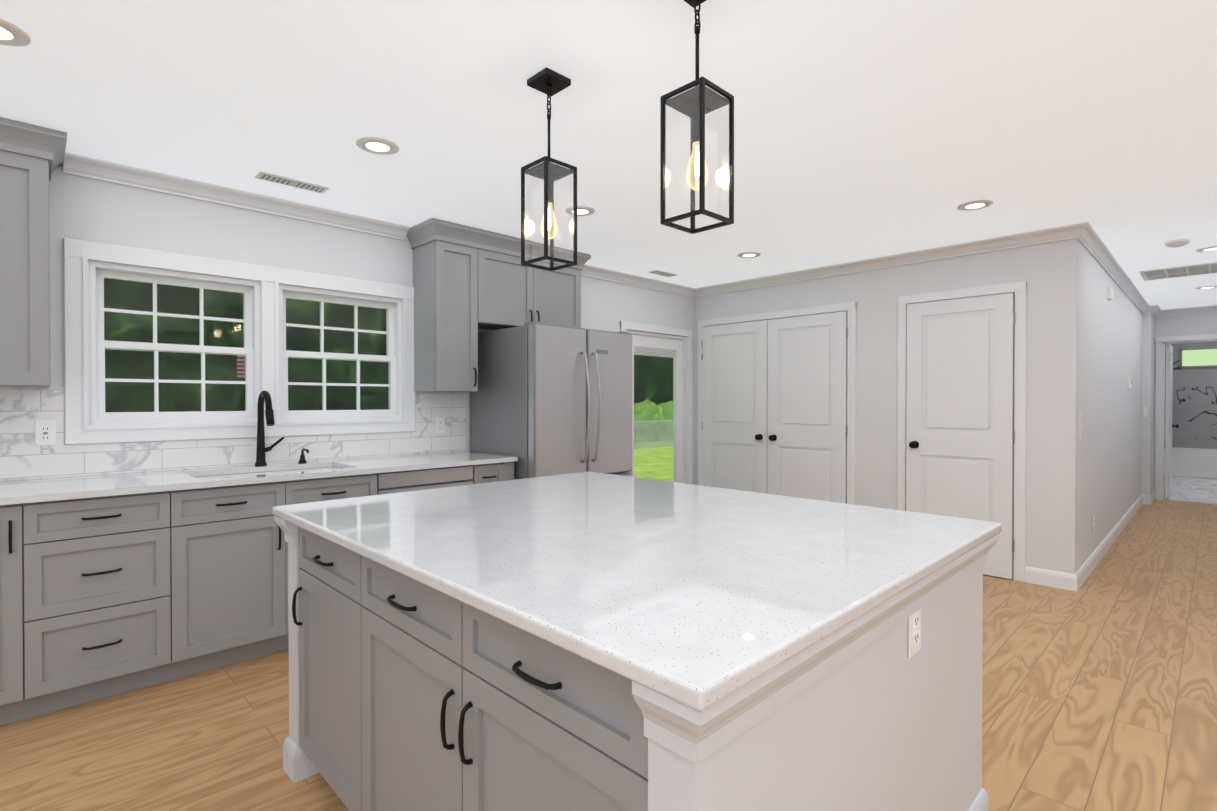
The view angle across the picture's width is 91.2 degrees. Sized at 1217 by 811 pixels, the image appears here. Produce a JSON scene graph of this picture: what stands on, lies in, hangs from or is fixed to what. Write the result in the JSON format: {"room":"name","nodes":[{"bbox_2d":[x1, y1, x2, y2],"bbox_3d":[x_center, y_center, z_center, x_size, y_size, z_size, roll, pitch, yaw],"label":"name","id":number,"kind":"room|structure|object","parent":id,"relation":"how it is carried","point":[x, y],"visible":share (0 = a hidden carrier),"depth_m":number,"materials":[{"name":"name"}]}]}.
{"room":"kitchen","nodes":[
{"label":"kitchen","id":0,"kind":"room"},
{"bbox_2d":[2,164,693,484],"bbox_3d":[1.416,0.002,6.879,18.150,2.440,0.150,0,1,-44],"label":"wall","id":1,"kind":"structure","parent":0,"point":[89,209],"depth_m":3.37,"materials":[{"name":"white paint"}]},
{"bbox_2d":[0,145,51,386],"bbox_3d":[-2.711,-0.573,2.513,0.511,0.980,0.327,0,1,-44],"label":"upper cabinet","id":2,"kind":"object","parent":1,"relation":"attached to","point":[25,175],"depth_m":2.53,"materials":[{"name":"grey wood"}]},
{"bbox_2d":[0,387,465,481],"bbox_3d":[-2.167,0.127,3.274,3.125,0.428,0.008,0,1,-44],"label":"backsplash","id":3,"kind":"structure","parent":1,"relation":"attached to","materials":[{"name":"stone"}]},
{"bbox_2d":[63,152,408,240],"bbox_3d":[-1.969,-1.154,3.417,1.708,0.081,0.069,0,1,-44],"label":"crown molding","id":4,"kind":"structure","parent":1,"relation":"attached to","point":[73,164],"depth_m":3.26,"materials":[{"name":"white wood"}]},
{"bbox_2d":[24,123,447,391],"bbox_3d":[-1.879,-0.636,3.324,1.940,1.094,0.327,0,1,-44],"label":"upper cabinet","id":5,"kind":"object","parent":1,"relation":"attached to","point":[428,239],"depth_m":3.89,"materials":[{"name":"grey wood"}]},
{"bbox_2d":[63,238,415,444],"bbox_3d":[-2.012,-0.310,3.514,1.776,0.986,0.176,0,1,-44],"label":"kitchen window","id":6,"kind":"structure","parent":1,"relation":"in","point":[99,272],"depth_m":3.34,"materials":[{"name":"white wood"}]},
{"bbox_2d":[35,417,444,445],"bbox_3d":[-1.916,0.135,3.506,2.104,0.136,0.010,0,1,-44],"label":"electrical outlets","id":7,"kind":"structure","parent":1,"relation":"attached to","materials":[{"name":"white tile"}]},
{"bbox_2d":[448,241,487,391],"bbox_3d":[-1.094,-0.584,4.090,0.367,0.980,0.327,0,1,-44],"label":"upper cabinet","id":8,"kind":"object","parent":1,"relation":"attached to","point":[468,282],"depth_m":4.00,"materials":[{"name":"grey wood"}]},
{"bbox_2d":[488,249,583,329],"bbox_3d":[-0.688,-0.587,4.486,0.998,0.980,0.327,0,1,-44],"label":"upper cabinet","id":9,"kind":"object","parent":1,"relation":"attached to","point":[518,294],"depth_m":4.36,"materials":[{"name":"grey wood"}]},
{"bbox_2d":[581,264,694,297],"bbox_3d":[0.238,-1.169,5.570,1.734,0.081,0.069,0,1,-44],"label":"crown molding","id":10,"kind":"structure","parent":1,"relation":"attached to","point":[589,271],"depth_m":5.58,"materials":[{"name":"white wood"}]},
{"bbox_2d":[620,321,691,483],"bbox_3d":[0.493,0.224,5.858,1.060,2.010,0.025,0,1,-44],"label":"door frame","id":11,"kind":"structure","parent":1,"relation":"attached to","point":[624,326],"depth_m":6.17,"materials":[{"name":"white wood"}]},
{"bbox_2d":[627,330,686,483],"bbox_3d":[0.434,0.259,5.918,0.916,1.937,0.137,0,1,-44],"label":"glass door","id":12,"kind":"structure","parent":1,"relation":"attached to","point":[647,344],"depth_m":6.11,"materials":[{"name":"clear"}]},
{"bbox_2d":[0,476,1216,810],"bbox_3d":[4.243,1.292,3.904,18.030,0.100,8.370,0,1,-44],"label":"floor","id":13,"kind":"structure","parent":0,"point":[1100,690],"depth_m":2.39,"materials":[{"name":"laminate"}]},
{"bbox_2d":[360,463,483,496],"bbox_3d":[-1.275,0.808,3.721,0.714,0.870,0.618,0,1,-44],"label":"base cabinet","id":14,"kind":"object","parent":13,"relation":"on","point":[439,477],"depth_m":3.46,"materials":[{"name":"grey"}]},
{"bbox_2d":[0,451,517,506],"bbox_3d":[-1.941,0.357,3.047,3.130,0.028,0.648,0,1,-44],"label":"countertop","id":15,"kind":"structure","parent":14,"relation":"on","point":[128,482],"depth_m":2.81,"materials":[{"name":"white stone"}]},
{"bbox_2d":[180,463,359,530],"bbox_3d":[-1.784,0.465,3.181,0.748,0.214,0.408,0,1,-44],"label":"sink","id":16,"kind":"object","parent":15,"relation":"in","point":[226,498],"depth_m":2.91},
{"bbox_2d":[252,391,311,466],"bbox_3d":[-1.824,0.128,3.371,0.272,0.424,0.239,0,1,-44],"label":"faucet","id":17,"kind":"object","parent":15,"relation":"on","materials":[{"name":"black metal"}]},
{"bbox_2d":[298,448,308,462],"bbox_3d":[-1.780,0.294,3.490,0.044,0.089,0.125,0,1,-44],"label":"soap dispenser","id":18,"kind":"object","parent":15,"relation":"on","point":[302,457],"depth_m":3.51,"materials":[{"name":"black metal"}]},
{"bbox_2d":[376,465,472,494],"bbox_3d":[-1.249,0.808,3.702,0.598,0.870,0.642,0,1,-44],"label":"dishwasher","id":19,"kind":"object","parent":14,"relation":"in","point":[388,481],"depth_m":3.47,"materials":[{"name":"grey metal"}]},
{"bbox_2d":[470,321,631,479],"bbox_3d":[-0.387,0.345,4.383,0.920,1.787,0.860,0,1,-44],"label":"fridge","id":20,"kind":"object","parent":13,"relation":"on","point":[548,400],"visible":0.65,"depth_m":4.06,"materials":[{"name":"grey metal"}]},
{"bbox_2d":[272,511,1000,810],"bbox_3d":[0.007,0.818,1.920,1.468,0.876,1.818,0,1,-44],"label":"kitchen island","id":21,"kind":"object","parent":13,"relation":"on","point":[406,693],"depth_m":1.24,"materials":[{"name":"white wood"}]},
{"bbox_2d":[272,471,1001,706],"bbox_3d":[0.007,0.363,1.917,1.480,0.030,1.830,0,1,-44],"label":"island countertop","id":22,"kind":"structure","parent":21,"relation":"on","point":[692,591],"depth_m":1.39,"materials":[{"name":"white stone"}]},
{"bbox_2d":[908,609,920,657],"bbox_3d":[0.707,0.515,1.372,0.072,0.116,0.008,0,1,-44],"label":"outlet","id":23,"kind":"object","parent":21,"relation":"attached to","point":[914,619],"depth_m":1.36,"materials":[{"name":"white plastic"}]},
{"bbox_2d":[1164,447,1216,478],"bbox_3d":[10.418,0.976,9.764,0.758,0.449,1.996,0,1,-44],"label":"bathtub","id":24,"kind":"object","parent":13,"relation":"on","point":[1195,462],"depth_m":9.93,"materials":[{"name":"white ceramic"}]},
{"bbox_2d":[0,0,1216,309],"bbox_3d":[4.243,-1.258,3.886,18.030,0.120,8.370,0,1,-44],"label":"ceiling","id":25,"kind":"structure","parent":0,"point":[870,128],"depth_m":2.42,"materials":[{"name":"white paint"}]},
{"bbox_2d":[0,18,30,46],"bbox_3d":[-1.935,-1.179,1.863,0.184,0.010,0.184,0,1,-44],"label":"recessed light","id":26,"kind":"object","parent":25,"relation":"in","point":[11,34],"visible":1,"depth_m":1.90,"materials":[{"name":"white plastic"}]},
{"bbox_2d":[254,171,329,193],"bbox_3d":[-1.685,-1.187,3.183,0.340,0.012,0.115,0,1,-44],"label":"ceiling vent","id":27,"kind":"object","parent":25,"relation":"in","point":[274,178],"visible":1,"depth_m":3.16,"materials":[{"name":"white plastic"}]},
{"bbox_2d":[356,136,398,154],"bbox_3d":[-1.054,-1.184,2.722,0.184,0.010,0.184,0,1,-44],"label":"recessed light","id":28,"kind":"object","parent":25,"relation":"in","point":[377,145],"visible":1,"depth_m":2.71,"materials":[{"name":"white plastic"}]},
{"bbox_2d":[521,67,576,270],"bbox_3d":[-0.216,-0.848,2.166,0.145,0.674,0.145,0,1,-44],"label":"pendant light","id":29,"kind":"object","parent":25,"relation":"hanging from","point":[548,82],"visible":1,"depth_m":2.16,"materials":[{"name":"black metal"}]},
{"bbox_2d":[565,206,594,215],"bbox_3d":[-0.173,-1.191,3.652,0.184,0.010,0.184,0,1,-44],"label":"recessed light","id":30,"kind":"object","parent":25,"relation":"in","point":[584,210],"visible":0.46,"depth_m":3.63,"materials":[{"name":"white plastic"}]},
{"bbox_2d":[648,270,677,276],"bbox_3d":[0.500,-1.202,5.439,0.300,0.012,0.115,0,1,-44],"label":"ceiling vent","id":31,"kind":"object","parent":25,"relation":"in","point":[663,273],"visible":1,"depth_m":5.42,"materials":[{"name":"white plastic"}]},
{"bbox_2d":[660,0,733,233],"bbox_3d":[0.248,-0.845,1.662,0.145,0.674,0.145,0,1,-44],"label":"pendant light","id":32,"kind":"object","parent":25,"relation":"hanging from","point":[696,103],"visible":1,"depth_m":1.66,"materials":[{"name":"black metal"}]},
{"bbox_2d":[737,252,760,257],"bbox_3d":[1.121,-1.198,4.746,0.184,0.010,0.184,0,1,-44],"label":"recessed light","id":33,"kind":"object","parent":25,"relation":"in","point":[749,254],"visible":1,"depth_m":4.72,"materials":[{"name":"white plastic"}]},
{"bbox_2d":[957,199,992,210],"bbox_3d":[2.181,-1.190,3.544,0.184,0.010,0.184,0,1,-44],"label":"recessed light","id":34,"kind":"object","parent":25,"relation":"in","point":[974,205],"visible":1,"depth_m":3.53,"materials":[{"name":"white plastic"}]},
{"bbox_2d":[1164,238,1189,247],"bbox_3d":[4.149,-1.182,4.347,0.136,0.038,0.136,0,1,-44],"label":"smoke detector","id":35,"kind":"object","parent":25,"relation":"attached to","point":[1177,243],"visible":1,"depth_m":4.31,"materials":[{"name":"white plastic"}]},
{"bbox_2d":[1139,262,1216,280],"bbox_3d":[5.169,-1.198,5.314,0.550,0.018,0.620,0,1,-44],"label":"ceiling vent","id":36,"kind":"object","parent":25,"relation":"in","point":[1183,271],"visible":1,"depth_m":5.31,"materials":[{"name":"white plastic"}]},
{"bbox_2d":[1195,285,1216,288],"bbox_3d":[6.130,-1.208,6.097,0.184,0.010,0.184,0,1,-44],"label":"recessed light","id":37,"kind":"object","parent":25,"relation":"in","point":[1209,287],"visible":1,"depth_m":6.08,"materials":[{"name":"white plastic"}]},
{"bbox_2d":[1196,246,1216,251],"bbox_3d":[4.619,-1.197,4.553,0.184,0.010,0.184,0,1,-44],"label":"recessed light","id":38,"kind":"object","parent":25,"relation":"in","point":[1209,249],"visible":1,"depth_m":4.57,"materials":[{"name":"white plastic"}]},
{"bbox_2d":[694,238,1079,579],"bbox_3d":[2.056,0.013,5.170,0.120,2.440,3.190,0,1,-44],"label":"wall","id":39,"kind":"structure","parent":0,"point":[1048,273],"depth_m":4.29,"materials":[{"name":"white paint"}]},
{"bbox_2d":[701,311,847,503],"bbox_3d":[1.484,0.209,5.599,0.100,2.027,1.529,0,1,-44],"label":"closet door","id":40,"kind":"structure","parent":39,"relation":"in","point":[774,421],"depth_m":5.53,"materials":[{"name":"white wood"}]},
{"bbox_2d":[695,223,1078,296],"bbox_3d":[1.985,-1.166,5.100,0.069,0.081,3.180,0,1,-44],"label":"crown molding","id":41,"kind":"structure","parent":39,"relation":"attached to","point":[1071,231],"depth_m":4.70,"materials":[{"name":"white wood"}]},
{"bbox_2d":[906,293,1014,578],"bbox_3d":[2.603,0.217,4.452,0.100,2.027,0.724,0,1,-44],"label":"door","id":42,"kind":"structure","parent":39,"relation":"in","point":[960,436],"depth_m":4.43,"materials":[{"name":"white wood"}]},
{"bbox_2d":[1078,243,1153,569],"bbox_3d":[5.096,0.008,5.935,5.300,2.440,0.200,0,1,-44],"label":"wall","id":43,"kind":"structure","parent":0,"point":[1116,441],"depth_m":5.24,"materials":[{"name":"white paint"}]},
{"bbox_2d":[1092,516,1094,531],"bbox_3d":[3.717,0.908,4.562,0.072,0.116,0.008,0,1,-44],"label":"outlet","id":44,"kind":"object","parent":43,"relation":"attached to","point":[1093,518],"depth_m":4.55,"materials":[{"name":"white plastic"}]},
{"bbox_2d":[1072,495,1144,591],"bbox_3d":[4.871,1.175,5.682,4.885,0.110,0.020,0,1,-44],"label":"baseboard","id":45,"kind":"structure","parent":43,"relation":"attached to","point":[1085,570],"depth_m":4.87,"materials":[{"name":"white wood"}]},
{"bbox_2d":[1108,286,1112,299],"bbox_3d":[4.304,-0.961,5.107,0.080,0.110,0.029,0,1,-44],"label":"door chime","id":46,"kind":"object","parent":43,"relation":"attached to","point":[1110,292],"depth_m":5.08,"materials":[{"name":"white plastic"}]},
{"bbox_2d":[1128,377,1131,388],"bbox_3d":[5.480,-0.234,6.262,0.090,0.120,0.026,0,1,-44],"label":"light switch","id":47,"kind":"object","parent":43,"relation":"attached to","point":[1129,378],"depth_m":6.23,"materials":[{"name":"white plastic"}]},
{"bbox_2d":[1144,407,1147,416],"bbox_3d":[6.637,0.078,7.358,0.005,0.120,0.035,0,1,-44],"label":"light switch","id":48,"kind":"object","parent":43,"relation":"attached to","point":[1145,415],"depth_m":7.35,"materials":[{"name":"white plastic"}]},
{"bbox_2d":[1145,491,1154,504],"bbox_3d":[6.855,1.162,7.529,0.565,0.110,0.045,0,1,-44],"label":"baseboard","id":49,"kind":"structure","parent":43,"relation":"attached to","point":[1149,499],"depth_m":7.35,"materials":[{"name":"white wood"}]},
{"bbox_2d":[1153,312,1216,490],"bbox_3d":[7.573,-0.001,7.276,0.120,2.440,1.340,0,1,-44],"label":"wall","id":50,"kind":"structure","parent":0,"point":[1188,325],"depth_m":7.53,"materials":[{"name":"white paint"}]},
{"bbox_2d":[1165,344,1178,498],"bbox_3d":[7.530,0.200,7.954,0.766,2.012,0.101,0,1,-44],"label":"bathroom door","id":51,"kind":"structure","parent":50,"relation":"in","point":[1169,425],"depth_m":7.73,"materials":[{"name":"white wood"}]},
{"bbox_2d":[1151,305,1216,316],"bbox_3d":[7.436,-1.181,7.274,0.069,0.081,1.140,0,1,-44],"label":"crown molding","id":52,"kind":"structure","parent":50,"relation":"attached to","point":[1156,312],"depth_m":7.45,"materials":[{"name":"white wood"}]},
{"bbox_2d":[1155,334,1216,499],"bbox_3d":[7.438,0.170,7.397,0.144,2.095,0.950,0,1,-44],"label":"door frame","id":53,"kind":"structure","parent":50,"relation":"attached to","point":[1161,342],"depth_m":7.66,"materials":[{"name":"white wood"}]},
{"bbox_2d":[1165,341,1216,448],"bbox_3d":[9.676,-0.028,11.149,0.120,2.440,5.270,0,1,-44],"label":"wall","id":54,"kind":"structure","parent":0,"point":[1194,412],"depth_m":10.45,"materials":[{"name":"stone"}]},
{"bbox_2d":[1180,347,1216,367],"bbox_3d":[10.484,-0.832,10.207,0.029,0.340,1.000,0,1,-44],"label":"bathroom window","id":55,"kind":"structure","parent":54,"relation":"in","point":[1197,357],"depth_m":10.40,"materials":[{"name":"green glass"}]},
{"label":"outside","id":56,"kind":"structure","parent":0,"visible":0},
{"bbox_2d":[634,440,672,481],"bbox_3d":[-0.184,1.645,14.367,70.000,0.050,12.770,0,1,-44],"label":"grass lawn","id":57,"kind":"structure","parent":56,"point":[664,474],"depth_m":17.03,"materials":[{"name":"green plant"}]},
{"bbox_2d":[237,355,244,377],"bbox_3d":[-5.920,0.050,9.998,0.542,3.205,0.044,0,1,-44],"label":"flag","id":58,"kind":"object","parent":57,"relation":"on","point":[241,366],"depth_m":9.83,"materials":[{"name":"red fabric"}]},
{"bbox_2d":[634,420,672,448],"bbox_3d":[-2.251,1.080,17.915,50.000,1.030,0.060,0,1,-44],"label":"fence","id":59,"kind":"object","parent":57,"relation":"on","point":[651,426],"depth_m":21.75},
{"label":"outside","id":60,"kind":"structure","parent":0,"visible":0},
{"bbox_2d":[104,278,672,442],"bbox_3d":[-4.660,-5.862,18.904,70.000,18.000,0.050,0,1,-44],"label":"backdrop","id":61,"kind":"structure","parent":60,"point":[183,399],"depth_m":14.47,"materials":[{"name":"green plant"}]}
]}

